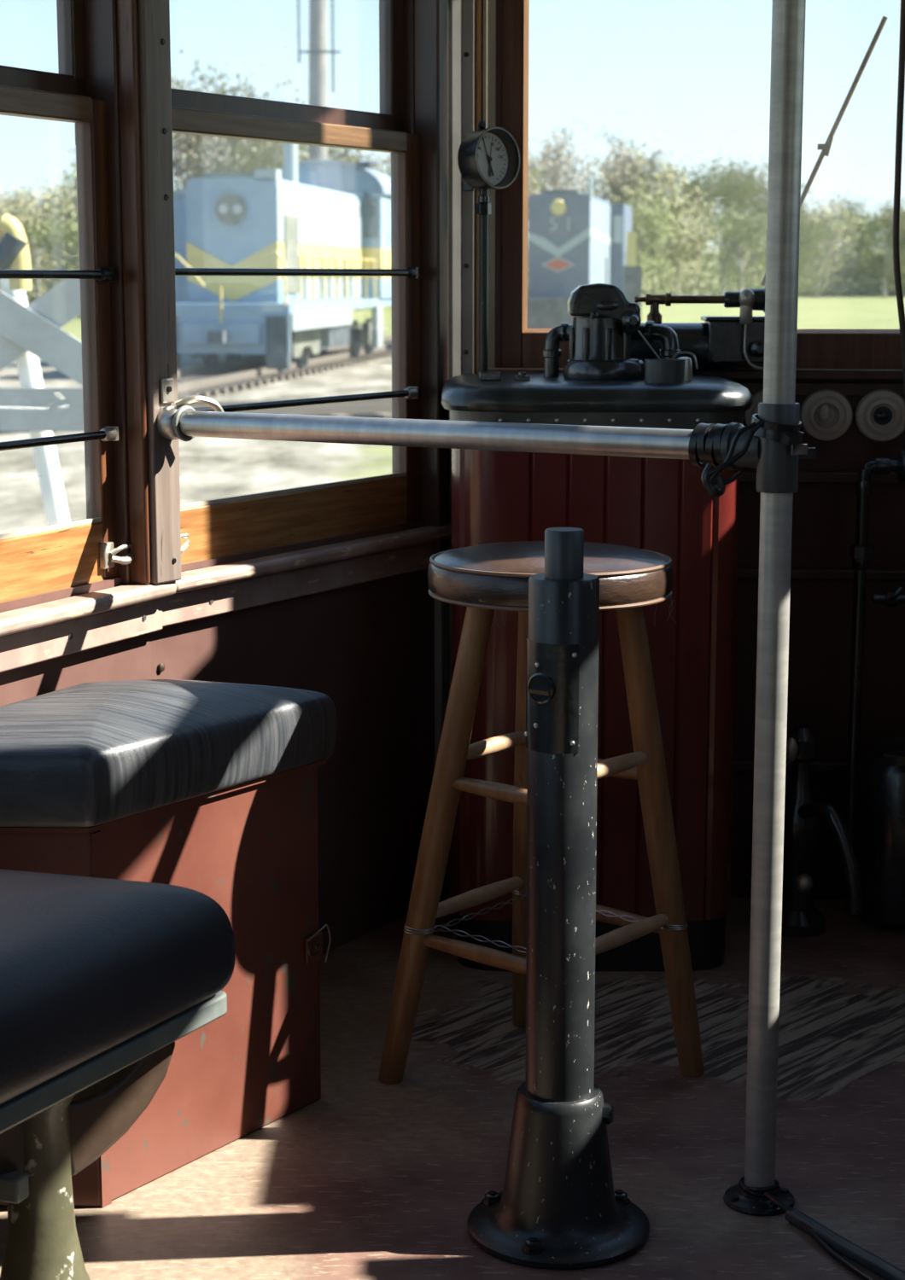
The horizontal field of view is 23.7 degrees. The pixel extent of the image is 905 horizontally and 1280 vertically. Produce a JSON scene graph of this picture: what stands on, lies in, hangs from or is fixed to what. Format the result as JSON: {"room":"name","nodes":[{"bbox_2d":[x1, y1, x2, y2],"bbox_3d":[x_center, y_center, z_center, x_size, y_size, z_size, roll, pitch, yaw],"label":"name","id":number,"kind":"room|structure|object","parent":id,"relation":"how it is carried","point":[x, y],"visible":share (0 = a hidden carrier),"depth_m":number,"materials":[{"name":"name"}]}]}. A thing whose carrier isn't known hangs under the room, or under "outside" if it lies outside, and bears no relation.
{"room":"tram interior","nodes":[
{"label":"tram interior","id":0,"kind":"room"},
{"bbox_2d":[0,520,434,954],"bbox_3d":[-0.806,-0.365,0.635,0.721,2.750,6.553,1,10,8],"label":"wall","id":1,"kind":"structure","parent":0,"point":[368,647],"depth_m":3.62,"materials":[{"name":"red paint"}]},
{"bbox_2d":[0,0,133,602],"bbox_3d":[-0.669,-0.639,2.582,0.096,1.263,0.901,4,11,25],"label":"window","id":2,"kind":"structure","parent":1,"relation":"in","point":[37,561],"depth_m":2.95,"materials":[{"name":"brown wood"}]},
{"bbox_2d":[0,267,114,281],"bbox_3d":[-0.654,-0.441,2.597,0.022,0.020,0.853,4,11,25],"label":"rod","id":3,"kind":"object","parent":2,"relation":"attached to","point":[102,274],"visible":1,"depth_m":2.86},
{"bbox_2d":[95,267,114,281],"bbox_3d":[-0.479,-0.503,2.964,0.021,0.020,0.031,4,11,25],"label":"socket","id":4,"kind":"object","parent":3,"relation":"attached to","point":[102,274],"depth_m":2.95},
{"bbox_2d":[0,425,118,451],"bbox_3d":[-0.654,-0.225,2.633,0.022,0.020,0.853,4,11,25],"label":"rod","id":5,"kind":"object","parent":2,"relation":"attached to","point":[108,433],"visible":1,"depth_m":2.90,"materials":[{"name":"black metal"}]},
{"bbox_2d":[99,425,118,441],"bbox_3d":[-0.479,-0.287,3.000,0.021,0.020,0.031,4,11,25],"label":"socket","id":6,"kind":"object","parent":5,"relation":"attached to","point":[108,433],"depth_m":2.99,"materials":[{"name":"silver metal"}]},
{"bbox_2d":[74,0,131,584],"bbox_3d":[-0.489,-0.705,2.985,0.084,1.260,0.034,8,13,41],"label":"trim","id":7,"kind":"structure","parent":1,"relation":"attached to","point":[100,16],"depth_m":2.98,"materials":[{"name":"paint"}]},
{"bbox_2d":[116,0,150,584],"bbox_3d":[-0.455,-0.704,2.977,0.074,1.260,0.038,4,11,25],"label":"trim","id":8,"kind":"structure","parent":1,"relation":"attached to","point":[127,36],"depth_m":2.99,"materials":[{"name":"brown wood"}]},
{"bbox_2d":[137,0,181,584],"bbox_3d":[-0.427,-0.706,2.990,0.057,1.260,0.059,6,11,30],"label":"window post","id":9,"kind":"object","parent":1,"relation":"attached to","point":[153,15],"depth_m":3.00,"materials":[{"name":"paint"}]},
{"bbox_2d":[0,537,451,672],"bbox_3d":[-0.467,-0.022,3.017,0.070,0.052,1.958,5,11,27],"label":"trim","id":10,"kind":"structure","parent":1,"relation":"attached to","point":[32,646],"depth_m":3.20,"materials":[{"name":"paint"}]},
{"bbox_2d":[0,522,451,636],"bbox_3d":[-0.454,-0.059,3.003,0.094,0.023,1.957,5,11,27],"label":"trim","id":11,"kind":"structure","parent":1,"relation":"attached to","point":[46,613],"depth_m":3.18,"materials":[{"name":"paint"}]},
{"bbox_2d":[171,0,419,564],"bbox_3d":[-0.270,-0.766,3.339,0.096,1.263,0.813,6,11,30],"label":"window","id":12,"kind":"structure","parent":1,"relation":"in","point":[224,526],"depth_m":3.54,"materials":[{"name":"brown wood"}]},
{"bbox_2d":[174,267,418,279],"bbox_3d":[-0.248,-0.575,3.366,0.022,0.020,0.720,6,11,30],"label":"rod","id":13,"kind":"object","parent":12,"relation":"attached to","point":[407,272],"visible":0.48,"depth_m":3.37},
{"bbox_2d":[403,267,418,279],"bbox_3d":[-0.072,-0.624,3.659,0.021,0.020,0.031,6,11,30],"label":"socket","id":14,"kind":"object","parent":13,"relation":"attached to","point":[409,272],"depth_m":3.65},
{"bbox_2d":[193,386,418,412],"bbox_3d":[-0.248,-0.374,3.400,0.022,0.020,0.720,6,11,30],"label":"rod","id":15,"kind":"object","parent":12,"relation":"attached to","point":[410,392],"visible":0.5,"depth_m":3.44,"materials":[{"name":"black metal"}]},
{"bbox_2d":[403,386,418,398],"bbox_3d":[-0.072,-0.423,3.692,0.021,0.020,0.031,6,11,30],"label":"socket","id":16,"kind":"object","parent":15,"relation":"attached to","point":[410,392],"depth_m":3.68,"materials":[{"name":"silver metal"}]},
{"bbox_2d":[156,378,692,459],"bbox_3d":[-0.032,-0.286,2.805,0.913,0.087,0.087,7,12,35],"label":"handrail","id":17,"kind":"object","parent":1,"relation":"attached to","point":[182,421],"visible":0.98,"depth_m":2.77,"materials":[{"name":"metal"}]},
{"bbox_2d":[687,413,814,497],"bbox_3d":[0.346,-0.218,2.518,0.138,0.093,0.118,0,10,0],"label":"rope","id":18,"kind":"object","parent":17,"relation":"attached to","point":[787,434],"visible":0.94,"depth_m":2.47,"materials":[{"name":"black"}]},
{"bbox_2d":[434,599,448,901],"bbox_3d":[-0.027,-0.487,3.772,0.036,1.950,0.026,6,11,30],"label":"trim","id":19,"kind":"structure","parent":1,"relation":"attached to","point":[440,608],"depth_m":3.85,"materials":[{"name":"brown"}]},
{"bbox_2d":[448,0,461,897],"bbox_3d":[-0.010,-0.494,3.810,0.046,1.950,0.040,6,11,30],"label":"trim","id":20,"kind":"structure","parent":1,"relation":"attached to","point":[454,6],"depth_m":3.75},
{"bbox_2d":[0,896,904,1279],"bbox_3d":[0.125,1.018,0.881,2.150,0.060,6.600,0,10,0],"label":"floor","id":21,"kind":"structure","parent":0,"point":[370,1178],"depth_m":2.83,"materials":[{"name":"wood"}]},
{"bbox_2d":[0,869,235,1279],"bbox_3d":[-0.568,0.515,2.158,0.508,0.509,0.569,4,10,24],"label":"seat","id":22,"kind":"object","parent":21,"relation":"on","point":[101,978],"visible":1,"depth_m":2.14,"materials":[{"name":"leather"}]},
{"bbox_2d":[0,869,235,1104],"bbox_3d":[-0.568,0.331,2.127,0.471,0.137,0.600,5,11,28],"label":"cushion","id":23,"kind":"object","parent":22,"relation":"on","point":[96,974],"depth_m":2.11,"materials":[{"name":"black leather"}]},
{"bbox_2d":[0,679,336,1208],"bbox_3d":[-0.467,0.362,2.772,0.326,0.605,0.630,7,12,35],"label":"seat","id":24,"kind":"object","parent":21,"relation":"on","point":[207,788],"visible":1,"depth_m":2.74,"materials":[{"name":"paint"}]},
{"bbox_2d":[0,679,336,827],"bbox_3d":[-0.465,0.127,2.731,0.320,0.126,0.630,7,12,35],"label":"cushion","id":25,"kind":"object","parent":24,"relation":"on","point":[129,753],"depth_m":2.65,"materials":[{"name":"black leather"}]},
{"bbox_2d":[378,541,703,1084],"bbox_3d":[0.131,0.249,2.984,0.379,0.765,0.354,8,13,41],"label":"bar stool","id":26,"kind":"object","parent":21,"relation":"on","point":[484,578],"visible":0.76,"depth_m":2.96,"materials":[{"name":"wood"}]},
{"bbox_2d":[466,527,649,1269],"bbox_3d":[0.126,0.289,2.500,0.217,0.840,0.217,0,10,0],"label":"column","id":27,"kind":"structure","parent":21,"relation":"on","point":[558,1207],"depth_m":2.48,"materials":[{"name":"metal"}]},
{"bbox_2d":[441,371,752,971],"bbox_3d":[0.230,0.031,3.646,0.496,0.970,0.452,0,10,0],"label":"base cabinet","id":28,"kind":"object","parent":21,"relation":"on","point":[663,506],"visible":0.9,"depth_m":3.43,"materials":[{"name":"paint"}]},
{"bbox_2d":[475,189,491,372],"bbox_3d":[0.053,-0.615,3.691,0.026,0.315,0.023,0,10,0],"label":"pipe","id":29,"kind":"object","parent":28,"relation":"on","point":[483,207],"visible":0.98,"depth_m":3.68,"materials":[{"name":"metal"}]},
{"bbox_2d":[457,120,519,191],"bbox_3d":[0.056,-0.822,3.657,0.104,0.117,0.072,-8,13,-41],"label":"pressure gauge","id":30,"kind":"object","parent":29,"relation":"attached to","point":[488,158],"visible":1,"depth_m":3.65,"materials":[{"name":"black paint"}]},
{"bbox_2d":[541,322,572,377],"bbox_3d":[0.184,-0.482,3.586,0.070,0.091,0.037,3,10,20],"label":"pipe elbow","id":31,"kind":"object","parent":28,"relation":"on","point":[550,352],"visible":0.86,"depth_m":3.58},
{"bbox_2d":[563,283,659,380],"bbox_3d":[0.261,-0.505,3.525,0.157,0.155,0.136,0,10,0],"label":"motor","id":32,"kind":"object","parent":28,"relation":"on","point":[604,322],"visible":0.99,"depth_m":3.48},
{"bbox_2d":[631,320,680,359],"bbox_3d":[0.334,-0.477,3.549,0.092,0.096,0.041,6,11,33],"label":"pipe elbow","id":33,"kind":"object","parent":28,"relation":"on","point":[652,332],"visible":0.73,"depth_m":3.53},
{"bbox_2d":[644,358,684,383],"bbox_3d":[0.336,-0.427,3.417,0.064,0.036,0.064,0,10,0],"label":"metal cup","id":34,"kind":"object","parent":28,"relation":"on","point":[656,370],"visible":1,"depth_m":3.39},
{"bbox_2d":[671,351,698,381],"bbox_3d":[0.372,-0.441,3.465,0.044,0.047,0.028,0,10,0],"label":"stud","id":35,"kind":"object","parent":28,"relation":"on","point":[688,363],"visible":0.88,"depth_m":3.46,"materials":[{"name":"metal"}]},
{"bbox_2d":[631,315,764,370],"bbox_3d":[0.417,-0.509,3.704,0.265,0.093,0.126,0,10,0],"label":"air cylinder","id":36,"kind":"object","parent":28,"relation":"on","point":[716,343],"visible":0.61,"depth_m":3.68,"materials":[{"name":"metal"}]},
{"bbox_2d":[634,286,765,369],"bbox_3d":[0.438,-0.531,3.668,0.255,0.140,0.059,0,10,0],"label":"pipe","id":37,"kind":"object","parent":36,"relation":"attached to","point":[747,300],"visible":0.85,"depth_m":3.66,"materials":[{"name":"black metal"}]},
{"bbox_2d":[722,0,805,1215],"bbox_3d":[0.377,-0.666,2.420,0.087,2.750,0.087,0,10,0],"label":"pole","id":38,"kind":"object","parent":21,"relation":"on","point":[788,16],"visible":0.94,"depth_m":2.52,"materials":[{"name":"metal"}]},
{"bbox_2d":[696,402,799,493],"bbox_3d":[0.345,-0.227,2.517,0.124,0.102,0.056,7,12,35],"label":"fitting","id":39,"kind":"object","parent":38,"relation":"attached to","point":[776,470],"visible":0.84,"depth_m":2.48,"materials":[{"name":"black metal"}]},
{"bbox_2d":[696,427,717,464],"bbox_3d":[0.315,-0.229,2.539,0.048,0.043,0.043,7,12,35],"label":"tape","id":40,"kind":"object","parent":39,"relation":"attached to","point":[709,428],"depth_m":2.53,"materials":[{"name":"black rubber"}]},
{"bbox_2d":[738,1175,904,1279],"bbox_3d":[0.469,0.708,2.456,0.051,0.027,0.478,-5,11,-25],"label":"hose","id":41,"kind":"object","parent":21,"relation":"on","point":[827,1239],"visible":0.88,"depth_m":2.50,"materials":[{"name":"black rubber"}]},
{"bbox_2d":[780,725,863,937],"bbox_3d":[0.613,0.338,3.657,0.100,0.360,0.242,-2,10,-10],"label":"valve","id":42,"kind":"object","parent":21,"relation":"on","point":[803,818],"visible":0.93,"depth_m":3.69,"materials":[{"name":"black metal"}]},
{"bbox_2d":[854,735,904,930],"bbox_3d":[0.802,0.339,3.700,0.195,0.343,0.305,0,10,0],"label":"tank","id":43,"kind":"object","parent":21,"relation":"on","point":[879,843],"visible":0.92,"depth_m":3.71,"materials":[{"name":"metal"}]},
{"bbox_2d":[844,421,904,849],"bbox_3d":[0.743,0.001,3.732,0.121,0.760,0.056,0,10,0],"label":"pipe","id":44,"kind":"object","parent":43,"relation":"attached to","point":[861,553],"visible":0.97,"depth_m":3.71,"materials":[{"name":"metal"}]},
{"bbox_2d":[871,586,904,607],"bbox_3d":[0.773,-0.075,3.691,0.100,0.043,0.065,0,10,0],"label":"drain cock","id":45,"kind":"object","parent":44,"relation":"attached to","point":[889,598],"visible":1,"depth_m":3.70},
{"bbox_2d":[482,0,904,900],"bbox_3d":[0.541,-0.889,3.747,1.160,2.750,0.060,1,10,5],"label":"wall","id":46,"kind":"structure","parent":0,"point":[823,532],"depth_m":3.85,"materials":[{"name":"red paint"}]},
{"bbox_2d":[390,0,448,576],"bbox_3d":[-0.048,-0.487,3.768,0.096,1.950,0.072,6,11,30],"label":"corner post","id":47,"kind":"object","parent":46,"relation":"attached to","point":[425,22],"depth_m":3.68,"materials":[{"name":"paint"}]},
{"bbox_2d":[461,0,475,374],"bbox_3d":[0.019,-0.495,3.818,0.041,1.950,0.024,0,10,0],"label":"trim","id":48,"kind":"structure","parent":46,"relation":"attached to","point":[468,6],"depth_m":3.77,"materials":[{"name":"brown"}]},
{"bbox_2d":[474,0,482,373],"bbox_3d":[0.045,-0.964,3.742,0.012,1.000,0.012,0,10,0],"label":"trim","id":49,"kind":"structure","parent":46,"relation":"attached to","point":[478,97],"depth_m":3.75,"materials":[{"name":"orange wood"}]},
{"bbox_2d":[482,0,495,367],"bbox_3d":[0.064,-0.964,3.740,0.022,1.000,0.016,0,10,0],"label":"trim","id":50,"kind":"structure","parent":46,"relation":"attached to","point":[489,6],"depth_m":3.74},
{"bbox_2d":[487,367,902,379],"bbox_3d":[0.571,-0.464,3.763,1.050,0.017,0.045,1,10,5],"label":"trim","id":51,"kind":"structure","parent":46,"relation":"attached to","point":[730,375],"depth_m":3.74,"materials":[{"name":"paint"}]},
{"bbox_2d":[500,0,901,369],"bbox_3d":[0.570,-1.165,3.688,0.980,1.405,0.051,1,10,5],"label":"window","id":52,"kind":"structure","parent":46,"relation":"in","point":[520,346],"depth_m":3.77,"materials":[{"name":"brown wood"}]},
{"bbox_2d":[760,16,887,286],"bbox_3d":[0.660,-0.868,3.838,0.214,0.471,0.011,0,10,0],"label":"rod","id":53,"kind":"object","parent":52,"relation":"attached to","point":[825,148],"visible":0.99,"depth_m":3.83,"materials":[{"name":"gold metal"}]},
{"bbox_2d":[743,389,762,425],"bbox_3d":[0.556,-0.395,3.783,0.092,0.092,0.030,1,10,5],"label":"socket","id":54,"kind":"object","parent":46,"relation":"attached to","point":[757,398],"visible":0.09,"depth_m":3.77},
{"bbox_2d":[733,759,847,773],"bbox_3d":[0.572,0.227,3.894,1.050,0.020,0.016,1,10,5],"label":"trim","id":55,"kind":"structure","parent":46,"relation":"attached to","point":[739,765],"depth_m":3.88,"materials":[{"name":"paint"}]},
{"bbox_2d":[733,368,901,371],"bbox_3d":[0.698,-0.466,3.723,0.750,0.007,0.004,1,10,5],"label":"wire","id":56,"kind":"object","parent":46,"relation":"attached to","point":[814,369],"visible":0.46,"depth_m":3.73,"materials":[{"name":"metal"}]},
{"bbox_2d":[734,381,903,396],"bbox_3d":[0.572,-0.441,3.780,1.050,0.025,0.018,1,10,5],"label":"trim","id":57,"kind":"structure","parent":46,"relation":"attached to","point":[802,388],"depth_m":3.76,"materials":[{"name":"paint"}]},
{"bbox_2d":[738,567,904,581],"bbox_3d":[0.572,-0.118,3.836,1.050,0.020,0.016,1,10,5],"label":"trim","id":58,"kind":"structure","parent":46,"relation":"attached to","point":[743,573],"depth_m":3.82,"materials":[{"name":"paint"}]},
{"bbox_2d":[739,470,904,484],"bbox_3d":[0.572,-0.288,3.807,1.050,0.022,0.016,1,10,5],"label":"trim","id":59,"kind":"structure","parent":46,"relation":"attached to","point":[747,476],"depth_m":3.79,"materials":[{"name":"paint"}]},
{"bbox_2d":[799,389,852,442],"bbox_3d":[0.654,-0.393,3.768,0.092,0.092,0.044,1,10,5],"label":"socket","id":60,"kind":"object","parent":46,"relation":"attached to","point":[825,415],"visible":0.98,"depth_m":3.77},
{"bbox_2d":[855,389,904,442],"bbox_3d":[0.751,-0.392,3.767,0.092,0.092,0.030,1,10,5],"label":"socket","id":61,"kind":"object","parent":46,"relation":"attached to","point":[880,414],"visible":0.99,"depth_m":3.76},
{"bbox_2d":[892,0,904,401],"bbox_3d":[0.747,-0.756,3.523,0.054,0.983,0.011,0,10,0],"label":"cord","id":62,"kind":"object","parent":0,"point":[901,42],"visible":1,"depth_m":3.52,"materials":[{"name":"brown plastic"}]},
{"label":"outside","id":63,"kind":"structure","parent":0,"visible":0},
{"bbox_2d":[0,295,904,534],"bbox_3d":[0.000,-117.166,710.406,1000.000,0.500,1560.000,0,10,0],"label":"ground","id":64,"kind":"structure","parent":63,"point":[210,468],"depth_m":25.81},
{"bbox_2d":[0,213,31,290],"bbox_3d":[-1.877,-0.599,9.015,0.282,2.329,0.116,0,10,0],"label":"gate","id":65,"kind":"object","parent":64,"relation":"on","point":[14,253],"visible":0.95,"depth_m":8.81,"materials":[{"name":"yellow"}]},
{"bbox_2d":[0,177,63,302],"bbox_3d":[-25.885,-23.558,128.539,8.636,7.952,7.210,8,13,40],"label":"tree","id":66,"kind":"object","parent":64,"relation":"on","point":[23,214],"visible":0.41,"depth_m":126.97,"materials":[{"name":"green plant"}]},
{"bbox_2d":[0,180,65,302],"bbox_3d":[-27.320,-24.302,132.937,9.141,7.960,9.203,2,10,12],"label":"tree","id":67,"kind":"object","parent":64,"relation":"on","point":[2,194],"visible":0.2,"depth_m":131.74,"materials":[{"name":"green plant"}]},
{"bbox_2d":[0,175,77,297],"bbox_3d":[-24.364,-25.717,137.898,10.478,9.104,9.234,2,10,12],"label":"tree","id":68,"kind":"object","parent":64,"relation":"on","point":[75,182],"visible":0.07,"depth_m":137.12,"materials":[{"name":"green plant"}]},
{"bbox_2d":[0,205,79,302],"bbox_3d":[-20.336,-18.928,108.047,7.437,5.620,7.139,-6,11,-30],"label":"tree","id":69,"kind":"object","parent":64,"relation":"on","point":[52,233],"visible":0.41,"depth_m":107.52,"materials":[{"name":"green plant"}]},
{"bbox_2d":[0,268,83,525],"bbox_3d":[-2.343,-1.039,12.058,0.992,2.207,0.197,0,10,0],"label":"crossing sign","id":70,"kind":"object","parent":64,"relation":"on","point":[32,332],"visible":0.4,"depth_m":11.92,"materials":[{"name":"white"}]},
{"bbox_2d":[30,186,78,286],"bbox_3d":[-22.267,-24.411,131.311,7.901,8.714,9.464,4,10,23],"label":"tree","id":71,"kind":"object","parent":64,"relation":"on","point":[49,211],"visible":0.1,"depth_m":130.17,"materials":[{"name":"green plant"}]},
{"bbox_2d":[62,77,270,215],"bbox_3d":[-14.724,-23.754,115.689,10.854,12.602,10.928,-7,12,-35],"label":"tree","id":72,"kind":"object","parent":64,"relation":"on","point":[183,154],"visible":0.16,"depth_m":114.71,"materials":[{"name":"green plant"}]},
{"bbox_2d":[0,397,391,432],"bbox_3d":[-7.000,-3.096,30.154,15.042,0.240,2.500,-4,10,-21],"label":"railway track","id":73,"kind":"object","parent":64,"relation":"on","point":[381,408],"visible":0.19,"depth_m":31.49,"materials":[{"name":"brown"}]},
{"bbox_2d":[1,335,391,432],"bbox_3d":[-3.615,-6.694,51.544,2.500,0.240,46.000,1,10,7],"label":"railway track","id":74,"kind":"object","parent":64,"relation":"on","point":[222,378],"visible":0.35,"depth_m":45.05,"materials":[{"name":"brown"}]},
{"bbox_2d":[174,142,391,372],"bbox_3d":[-3.707,-8.966,50.458,3.100,5.120,15.800,1,10,7],"label":"locomotive","id":75,"kind":"object","parent":74,"relation":"on","point":[315,213],"visible":0.94,"depth_m":44.79,"materials":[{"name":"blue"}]},
{"bbox_2d":[185,142,361,302],"bbox_3d":[-3.870,-9.523,49.039,3.206,3.550,10.197,0,10,0],"label":"hood","id":76,"kind":"object","parent":75,"relation":"attached to","point":[309,212],"depth_m":44.53,"materials":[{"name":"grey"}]},
{"bbox_2d":[173,189,225,354],"bbox_3d":[-5.012,-9.575,56.190,1.700,3.780,12.150,1,10,7],"label":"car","id":77,"kind":"object","parent":64,"relation":"on","point":[179,195],"visible":0.02,"depth_m":50.25,"materials":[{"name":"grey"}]},
{"bbox_2d":[171,63,308,185],"bbox_3d":[-13.056,-25.622,122.662,13.371,13.973,13.463,5,11,28],"label":"tree","id":78,"kind":"object","parent":64,"relation":"on","point":[244,84],"visible":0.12,"depth_m":120.27,"materials":[{"name":"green plant"}]},
{"bbox_2d":[170,48,331,189],"bbox_3d":[-12.232,-24.916,117.451,11.656,14.310,9.731,2,10,13],"label":"tree","id":79,"kind":"object","parent":64,"relation":"on","point":[247,166],"visible":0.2,"depth_m":116.43,"materials":[{"name":"green plant"}]},
{"bbox_2d":[172,92,345,188],"bbox_3d":[-12.332,-25.596,125.856,9.719,12.862,11.641,7,12,37],"label":"tree","id":80,"kind":"object","parent":64,"relation":"on","point":[265,93],"visible":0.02,"depth_m":125.03,"materials":[{"name":"green plant"}]},
{"bbox_2d":[232,145,390,172],"bbox_3d":[-10.169,-27.551,137.540,13.609,12.841,13.517,-3,10,-18],"label":"tree","id":81,"kind":"object","parent":64,"relation":"on","point":[332,149],"visible":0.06,"depth_m":136.65,"materials":[{"name":"beige plant"}]},
{"bbox_2d":[296,0,340,160],"bbox_3d":[-3.693,-15.860,60.185,1.195,15.456,0.635,0,10,0],"label":"utility pole","id":82,"kind":"object","parent":64,"relation":"on","point":[317,51],"visible":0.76,"depth_m":59.90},
{"bbox_2d":[337,147,390,177],"bbox_3d":[-5.653,-30.496,157.316,12.723,12.087,12.810,4,10,23],"label":"tree","id":83,"kind":"object","parent":64,"relation":"on","point":[385,156],"visible":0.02,"depth_m":156.00,"materials":[{"name":"beige plant"}]},
{"bbox_2d":[527,160,550,197],"bbox_3d":[2.479,-33.428,175.102,10.853,11.969,12.999,8,13,40],"label":"tree","id":84,"kind":"object","parent":64,"relation":"on","point":[532,171],"visible":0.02,"depth_m":174.48,"materials":[{"name":"green plant"}]},
{"bbox_2d":[528,116,608,196],"bbox_3d":[8.957,-37.440,187.495,9.790,15.768,10.150,0,10,2],"label":"tree","id":85,"kind":"object","parent":64,"relation":"on","point":[556,174],"visible":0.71,"depth_m":185.60,"materials":[{"name":"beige plant"}]},
{"bbox_2d":[528,146,610,200],"bbox_3d":[8.995,-39.898,206.488,15.171,14.314,15.067,-6,11,-30],"label":"tree","id":86,"kind":"object","parent":64,"relation":"on","point":[570,178],"visible":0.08,"depth_m":204.61,"materials":[{"name":"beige plant"}]},
{"bbox_2d":[572,126,676,280],"bbox_3d":[15.249,-38.611,195.036,9.670,15.576,10.026,2,10,11],"label":"tree","id":87,"kind":"object","parent":64,"relation":"on","point":[622,165],"visible":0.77,"depth_m":194.13,"materials":[{"name":"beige plant"}]},
{"bbox_2d":[622,232,641,318],"bbox_3d":[5.101,-9.880,61.146,0.500,3.336,0.375,0,10,0],"label":"marker","id":88,"kind":"object","parent":64,"relation":"on","point":[631,272],"visible":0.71,"depth_m":60.99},
{"bbox_2d":[613,188,682,296],"bbox_3d":[13.472,-30.497,167.035,8.378,8.864,8.042,-1,10,-8],"label":"tree","id":89,"kind":"object","parent":64,"relation":"on","point":[642,224],"visible":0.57,"depth_m":166.05,"materials":[{"name":"green plant"}]},
{"bbox_2d":[592,139,717,294],"bbox_3d":[18.208,-38.367,196.776,12.271,14.517,13.923,1,10,8],"label":"tree","id":90,"kind":"object","parent":64,"relation":"on","point":[660,193],"visible":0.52,"depth_m":194.51,"materials":[{"name":"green plant"}]},
{"bbox_2d":[641,204,724,295],"bbox_3d":[18.576,-31.544,175.837,7.261,8.007,8.697,2,10,10],"label":"tree","id":91,"kind":"object","parent":64,"relation":"on","point":[694,238],"visible":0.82,"depth_m":175.34,"materials":[{"name":"green plant"}]},
{"bbox_2d":[637,152,767,295],"bbox_3d":[22.382,-38.543,200.678,13.543,13.570,14.108,8,12,39],"label":"tree","id":92,"kind":"object","parent":64,"relation":"on","point":[717,186],"visible":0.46,"depth_m":200.09,"materials":[{"name":"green plant"}]},
{"bbox_2d":[670,257,738,295],"bbox_3d":[28.062,-40.264,239.434,8.677,4.516,8.871,0,10,0],"label":"shrub","id":93,"kind":"object","parent":64,"relation":"on","point":[714,292],"visible":0.21,"depth_m":236.84,"materials":[{"name":"green plant"}]},
{"bbox_2d":[697,197,767,295],"bbox_3d":[25.566,-33.815,186.735,9.657,8.870,10.060,-8,13,-41],"label":"tree","id":94,"kind":"object","parent":64,"relation":"on","point":[735,227],"visible":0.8,"depth_m":187.01,"materials":[{"name":"green plant"}]},
{"bbox_2d":[696,148,803,295],"bbox_3d":[28.419,-40.636,210.139,13.175,14.558,11.000,8,13,41],"label":"tree","id":95,"kind":"object","parent":64,"relation":"on","point":[753,171],"visible":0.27,"depth_m":210.00,"materials":[{"name":"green plant"}]},
{"bbox_2d":[694,151,813,288],"bbox_3d":[30.242,-41.618,216.324,13.915,14.442,13.820,-9,13,-42],"label":"tree","id":96,"kind":"object","parent":64,"relation":"on","point":[764,154],"visible":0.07,"depth_m":215.96,"materials":[{"name":"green plant"}]},
{"bbox_2d":[745,177,842,290],"bbox_3d":[32.105,-38.393,206.014,10.411,11.503,8.692,5,11,28],"label":"tree","id":97,"kind":"object","parent":64,"relation":"on","point":[804,205],"visible":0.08,"depth_m":205.24,"materials":[{"name":"green plant"}]},
{"bbox_2d":[754,215,841,296],"bbox_3d":[30.805,-34.997,196.404,9.428,7.993,9.821,2,10,11],"label":"tree","id":98,"kind":"object","parent":64,"relation":"on","point":[805,241],"visible":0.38,"depth_m":196.61,"materials":[{"name":"green plant"}]},
{"bbox_2d":[797,265,844,296],"bbox_3d":[41.379,-40.412,242.667,7.726,3.789,7.736,0,10,0],"label":"shrub","id":99,"kind":"object","parent":64,"relation":"on","point":[809,277],"visible":0.2,"depth_m":240.24,"materials":[{"name":"green plant"}]},
{"bbox_2d":[797,194,874,297],"bbox_3d":[38.870,-41.341,226.132,10.794,10.642,12.248,-4,10,-23],"label":"tree","id":100,"kind":"object","parent":64,"relation":"on","point":[835,236],"visible":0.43,"depth_m":226.35,"materials":[{"name":"green plant"}]},
{"bbox_2d":[799,189,884,296],"bbox_3d":[43.577,-45.230,245.695,13.668,11.821,13.575,-3,10,-18],"label":"tree","id":101,"kind":"object","parent":64,"relation":"on","point":[834,255],"visible":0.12,"depth_m":244.03,"materials":[{"name":"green plant"}]},
{"bbox_2d":[809,197,904,296],"bbox_3d":[44.097,-42.909,235.515,12.526,10.620,13.049,0,10,-3],"label":"tree","id":102,"kind":"object","parent":64,"relation":"on","point":[862,240],"visible":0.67,"depth_m":234.79,"materials":[{"name":"green plant"}]},
{"bbox_2d":[822,251,904,296],"bbox_3d":[45.998,-40.604,239.648,9.613,5.363,9.625,0,10,0],"label":"shrub","id":103,"kind":"object","parent":64,"relation":"on","point":[868,293],"visible":0.48,"depth_m":236.75,"materials":[{"name":"green plant"}]},
{"bbox_2d":[862,194,904,297],"bbox_3d":[46.862,-41.410,224.880,10.150,11.194,12.158,-6,11,-32],"label":"tree","id":104,"kind":"object","parent":64,"relation":"on","point":[887,263],"visible":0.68,"depth_m":224.48,"materials":[{"name":"green plant"}]},
{"bbox_3d":[4.690,-9.831,70.191,8.625,0.240,37.730,0,10,0],"label":"railway track","id":105,"kind":"object","parent":64,"relation":"on","visible":0},
{"bbox_2d":[527,177,632,328],"bbox_3d":[3.895,-11.143,64.454,2.779,4.770,13.000,2,10,9],"label":"locomotive","id":106,"kind":"object","parent":105,"relation":"on","point":[575,238],"visible":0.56,"depth_m":59.05,"materials":[{"name":"blue"}]},
{"bbox_2d":[527,177,610,298],"bbox_3d":[3.405,-11.484,61.902,2.695,3.250,6.218,0,10,0],"label":"hood","id":107,"kind":"object","parent":106,"relation":"attached to","point":[569,230],"depth_m":59.05,"materials":[{"name":"blue"}]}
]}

